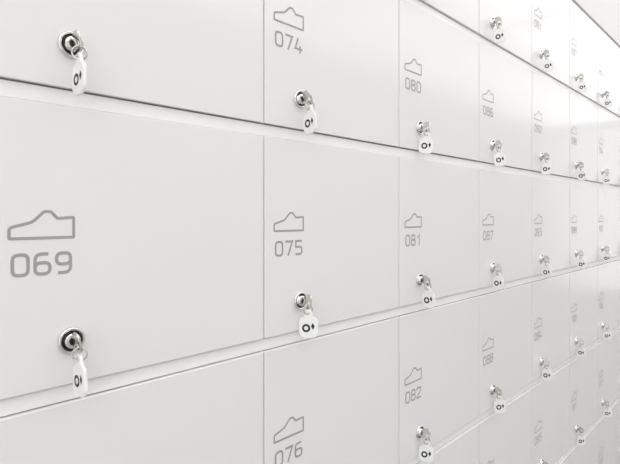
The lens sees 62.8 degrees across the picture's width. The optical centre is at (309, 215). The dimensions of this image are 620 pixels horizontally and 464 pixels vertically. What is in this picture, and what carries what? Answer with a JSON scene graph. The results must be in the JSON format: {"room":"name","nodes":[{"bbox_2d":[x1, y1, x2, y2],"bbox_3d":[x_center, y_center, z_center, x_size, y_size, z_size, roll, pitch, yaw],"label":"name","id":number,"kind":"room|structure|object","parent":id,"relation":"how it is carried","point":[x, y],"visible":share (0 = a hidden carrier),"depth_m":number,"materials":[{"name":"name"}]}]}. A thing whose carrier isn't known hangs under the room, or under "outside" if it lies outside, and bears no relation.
{"room":"changing room","nodes":[
{"label":"changing room","id":0,"kind":"room"},
{"bbox_2d":[572,0,619,47],"bbox_3d":[2.013,-1.091,3.231,0.450,0.718,11.539,0,0,43],"label":"wall","id":1,"kind":"structure","parent":0,"point":[605,14],"depth_m":2.01,"materials":[{"name":"paint"}]},
{"bbox_2d":[618,329,619,395],"bbox_3d":[1.441,0.634,2.288,0.050,0.290,0.333,0,0,43],"label":"locker","id":2,"kind":"object","parent":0,"point":[618,329],"depth_m":2.18,"materials":[{"name":"white metal"}]},
{"bbox_2d":[619,259,619,325],"bbox_3d":[1.441,0.334,2.288,0.050,0.291,0.333,0,0,43],"label":"locker","id":3,"kind":"object","parent":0,"point":[619,259],"depth_m":2.18,"materials":[{"name":"white metal"}]},
{"bbox_3d":[2.957,1.225,2.338,3.050,0.050,11.539,0,0,43],"label":"floor","id":4,"kind":"structure","parent":0,"visible":0},
{"bbox_2d":[0,0,619,463],"bbox_3d":[1.055,0.234,2.191,0.407,1.931,5.712,0,0,43],"label":"frame","id":5,"kind":"object","parent":4,"relation":"on","point":[11,89],"visible":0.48,"depth_m":0.70,"materials":[{"name":"white metal"}]},
{"bbox_2d":[0,0,262,122],"bbox_3d":[-0.174,-0.266,0.579,0.050,0.290,0.333,0,0,43],"label":"locker","id":6,"kind":"object","parent":5,"relation":"in","point":[196,56],"depth_m":0.58,"materials":[{"name":"white metal"}]},
{"bbox_2d":[0,96,262,399],"bbox_3d":[-0.173,0.034,0.578,0.052,0.291,0.333,0,0,43],"label":"locker","id":7,"kind":"object","parent":5,"relation":"in","point":[127,242],"depth_m":0.55,"materials":[{"name":"white metal"}]},
{"bbox_2d":[0,351,262,463],"bbox_3d":[-0.173,0.334,0.578,0.053,0.290,0.333,0,0,43],"label":"locker","id":8,"kind":"object","parent":5,"relation":"in","point":[212,413],"depth_m":0.59,"materials":[{"name":"white metal"}]},
{"bbox_2d":[262,0,398,146],"bbox_3d":[0.057,-0.266,0.822,0.051,0.290,0.333,0,0,43],"label":"locker","id":9,"kind":"object","parent":5,"relation":"in","point":[331,67],"depth_m":0.81,"materials":[{"name":"white metal"}]},
{"bbox_2d":[262,317,398,463],"bbox_3d":[0.056,0.334,0.823,0.049,0.291,0.333,0,0,43],"label":"locker","id":10,"kind":"object","parent":5,"relation":"in","point":[331,398],"depth_m":0.82,"materials":[{"name":"white metal"}]},
{"bbox_2d":[263,136,398,338],"bbox_3d":[0.056,0.034,0.823,0.048,0.291,0.333,0,0,43],"label":"locker","id":11,"kind":"object","parent":5,"relation":"in","point":[331,214],"depth_m":0.80,"materials":[{"name":"white metal"}]},
{"bbox_2d":[396,0,478,160],"bbox_3d":[0.286,-0.266,1.069,0.045,0.291,0.333,0,0,43],"label":"locker","id":12,"kind":"object","parent":5,"relation":"in","point":[439,62],"depth_m":1.05,"materials":[{"name":"white metal"}]},
{"bbox_2d":[397,296,478,463],"bbox_3d":[0.286,0.334,1.068,0.047,0.290,0.333,0,0,43],"label":"locker","id":13,"kind":"object","parent":5,"relation":"in","point":[439,345],"depth_m":1.05,"materials":[{"name":"white metal"}]},
{"bbox_2d":[399,157,478,307],"bbox_3d":[0.288,0.034,1.066,0.053,0.291,0.333,0,0,43],"label":"locker","id":14,"kind":"object","parent":5,"relation":"in","point":[439,202],"depth_m":1.05,"materials":[{"name":"white metal"}]},
{"bbox_2d":[416,424,478,463],"bbox_3d":[0.287,0.634,1.067,0.049,0.290,0.333,0,0,43],"label":"locker","id":15,"kind":"object","parent":5,"relation":"in","point":[464,448],"depth_m":1.13,"materials":[{"name":"white metal"}]},
{"bbox_2d":[419,0,478,33],"bbox_3d":[0.288,-0.566,1.066,0.053,0.291,0.333,0,0,43],"label":"locker","id":16,"kind":"object","parent":5,"relation":"in","point":[464,12],"depth_m":1.13,"materials":[{"name":"white metal"}]},
{"bbox_2d":[476,42,531,169],"bbox_3d":[0.518,-0.266,1.311,0.051,0.291,0.333,0,0,43],"label":"locker","id":17,"kind":"object","parent":5,"relation":"in","point":[505,85],"depth_m":1.30,"materials":[{"name":"white metal"}]},
{"bbox_2d":[477,0,531,64],"bbox_3d":[0.518,-0.566,1.311,0.050,0.290,0.333,0,0,43],"label":"locker","id":18,"kind":"object","parent":5,"relation":"in","point":[507,24],"depth_m":1.32,"materials":[{"name":"white metal"}]},
{"bbox_2d":[478,283,531,415],"bbox_3d":[0.518,0.334,1.312,0.049,0.291,0.333,0,0,43],"label":"locker","id":19,"kind":"object","parent":5,"relation":"in","point":[505,315],"depth_m":1.30,"materials":[{"name":"white metal"}]},
{"bbox_2d":[478,388,531,463],"bbox_3d":[0.517,0.634,1.312,0.048,0.291,0.333,0,0,43],"label":"locker","id":20,"kind":"object","parent":5,"relation":"in","point":[504,438],"depth_m":1.32,"materials":[{"name":"white metal"}]},
{"bbox_2d":[479,169,531,289],"bbox_3d":[0.518,0.034,1.312,0.049,0.290,0.333,0,0,43],"label":"locker","id":21,"kind":"object","parent":5,"relation":"in","point":[505,199],"depth_m":1.30,"materials":[{"name":"white metal"}]},
{"bbox_2d":[529,71,568,176],"bbox_3d":[0.748,-0.266,1.556,0.048,0.291,0.333,0,0,43],"label":"locker","id":22,"kind":"object","parent":5,"relation":"in","point":[550,102],"depth_m":1.54,"materials":[{"name":"white metal"}]},
{"bbox_2d":[530,273,568,381],"bbox_3d":[0.749,0.334,1.556,0.050,0.290,0.333,0,0,43],"label":"locker","id":23,"kind":"object","parent":5,"relation":"in","point":[550,296],"depth_m":1.54,"materials":[{"name":"white metal"}]},
{"bbox_2d":[531,0,568,85],"bbox_3d":[0.749,-0.566,1.555,0.051,0.290,0.333,0,0,43],"label":"locker","id":24,"kind":"object","parent":5,"relation":"in","point":[550,18],"depth_m":1.56,"materials":[{"name":"white metal"}]},
{"bbox_2d":[531,364,568,463],"bbox_3d":[0.750,0.634,1.555,0.053,0.291,0.333,0,0,43],"label":"locker","id":25,"kind":"object","parent":5,"relation":"in","point":[550,399],"depth_m":1.56,"materials":[{"name":"white metal"}]},
{"bbox_2d":[532,177,568,277],"bbox_3d":[0.748,0.034,1.556,0.048,0.291,0.333,0,0,43],"label":"locker","id":26,"kind":"object","parent":5,"relation":"in","point":[550,198],"depth_m":1.54,"materials":[{"name":"white metal"}]},
{"bbox_2d":[558,454,568,463],"bbox_3d":[0.748,0.934,1.556,0.048,0.291,0.333,0,0,43],"label":"locker","id":27,"kind":"object","parent":5,"relation":"in","point":[565,460],"depth_m":1.65,"materials":[{"name":"white metal"}]},
{"bbox_2d":[568,92,596,181],"bbox_3d":[0.980,-0.266,1.799,0.052,0.291,0.333,0,0,43],"label":"locker","id":28,"kind":"object","parent":5,"relation":"in","point":[582,114],"depth_m":1.78,"materials":[{"name":"white metal"}]},
{"bbox_2d":[568,266,596,357],"bbox_3d":[0.979,0.334,1.800,0.049,0.290,0.333,0,0,43],"label":"locker","id":29,"kind":"object","parent":5,"relation":"in","point":[582,282],"depth_m":1.78,"materials":[{"name":"white metal"}]},
{"bbox_2d":[568,424,596,463],"bbox_3d":[0.979,0.934,1.801,0.048,0.290,0.333,0,0,43],"label":"locker","id":30,"kind":"object","parent":5,"relation":"in","point":[586,454],"depth_m":1.83,"materials":[{"name":"white metal"}]},
{"bbox_2d":[569,2,596,102],"bbox_3d":[0.980,-0.566,1.800,0.050,0.291,0.333,0,0,43],"label":"locker","id":31,"kind":"object","parent":5,"relation":"in","point":[582,33],"depth_m":1.78,"materials":[{"name":"white metal"}]},
{"bbox_2d":[569,183,596,268],"bbox_3d":[0.980,0.034,1.799,0.052,0.290,0.333,0,0,43],"label":"locker","id":32,"kind":"object","parent":5,"relation":"in","point":[582,198],"depth_m":1.78,"materials":[{"name":"white metal"}]},
{"bbox_2d":[569,345,596,447],"bbox_3d":[0.978,0.634,1.801,0.045,0.291,0.333,0,0,43],"label":"locker","id":33,"kind":"object","parent":5,"relation":"in","point":[582,371],"depth_m":1.78,"materials":[{"name":"white metal"}]},
{"bbox_2d":[596,29,618,115],"bbox_3d":[1.211,-0.566,2.044,0.051,0.290,0.333,0,0,43],"label":"locker","id":34,"kind":"object","parent":5,"relation":"in","point":[607,52],"depth_m":2.03,"materials":[{"name":"white metal"}]},
{"bbox_2d":[596,260,618,339],"bbox_3d":[1.210,0.334,2.044,0.049,0.290,0.333,0,0,43],"label":"locker","id":35,"kind":"object","parent":5,"relation":"in","point":[607,273],"depth_m":2.03,"materials":[{"name":"white metal"}]},
{"bbox_2d":[596,330,618,418],"bbox_3d":[1.210,0.634,2.044,0.050,0.291,0.333,0,0,43],"label":"locker","id":36,"kind":"object","parent":5,"relation":"in","point":[607,350],"depth_m":2.02,"materials":[{"name":"white metal"}]},
{"bbox_2d":[596,400,618,463],"bbox_3d":[1.210,0.934,2.044,0.049,0.290,0.333,0,0,43],"label":"locker","id":37,"kind":"object","parent":5,"relation":"in","point":[607,428],"depth_m":2.06,"materials":[{"name":"white metal"}]},
{"bbox_2d":[597,108,618,185],"bbox_3d":[1.209,-0.266,2.045,0.046,0.290,0.333,0,0,43],"label":"locker","id":38,"kind":"object","parent":5,"relation":"in","point":[607,125],"depth_m":2.03,"materials":[{"name":"white metal"}]},
{"bbox_2d":[597,187,618,261],"bbox_3d":[1.210,0.034,2.045,0.048,0.291,0.333,0,0,43],"label":"locker","id":39,"kind":"object","parent":5,"relation":"in","point":[607,199],"depth_m":2.03,"materials":[{"name":"white metal"}]},
{"bbox_2d":[618,50,619,116],"bbox_3d":[1.440,-0.566,2.290,0.046,0.290,0.333,0,0,43],"label":"locker","id":40,"kind":"object","parent":5,"relation":"in","point":[619,50],"depth_m":2.18,"materials":[{"name":"white metal"}]},
{"bbox_2d":[618,398,619,463],"bbox_3d":[1.442,0.934,2.287,0.052,0.290,0.333,0,0,43],"label":"locker","id":41,"kind":"object","parent":5,"relation":"in","point":[619,398],"depth_m":2.18,"materials":[{"name":"white metal"}]},
{"bbox_2d":[619,120,619,185],"bbox_3d":[1.442,-0.266,2.288,0.052,0.290,0.333,0,0,43],"label":"locker","id":42,"kind":"object","parent":5,"relation":"in","point":[619,120],"depth_m":2.18,"materials":[{"name":"white metal"}]},
{"bbox_2d":[619,190,619,255],"bbox_3d":[1.441,0.034,2.289,0.048,0.291,0.333,0,0,43],"label":"locker","id":43,"kind":"object","parent":5,"relation":"in","point":[619,190],"depth_m":2.18,"materials":[{"name":"white metal"}]}
]}

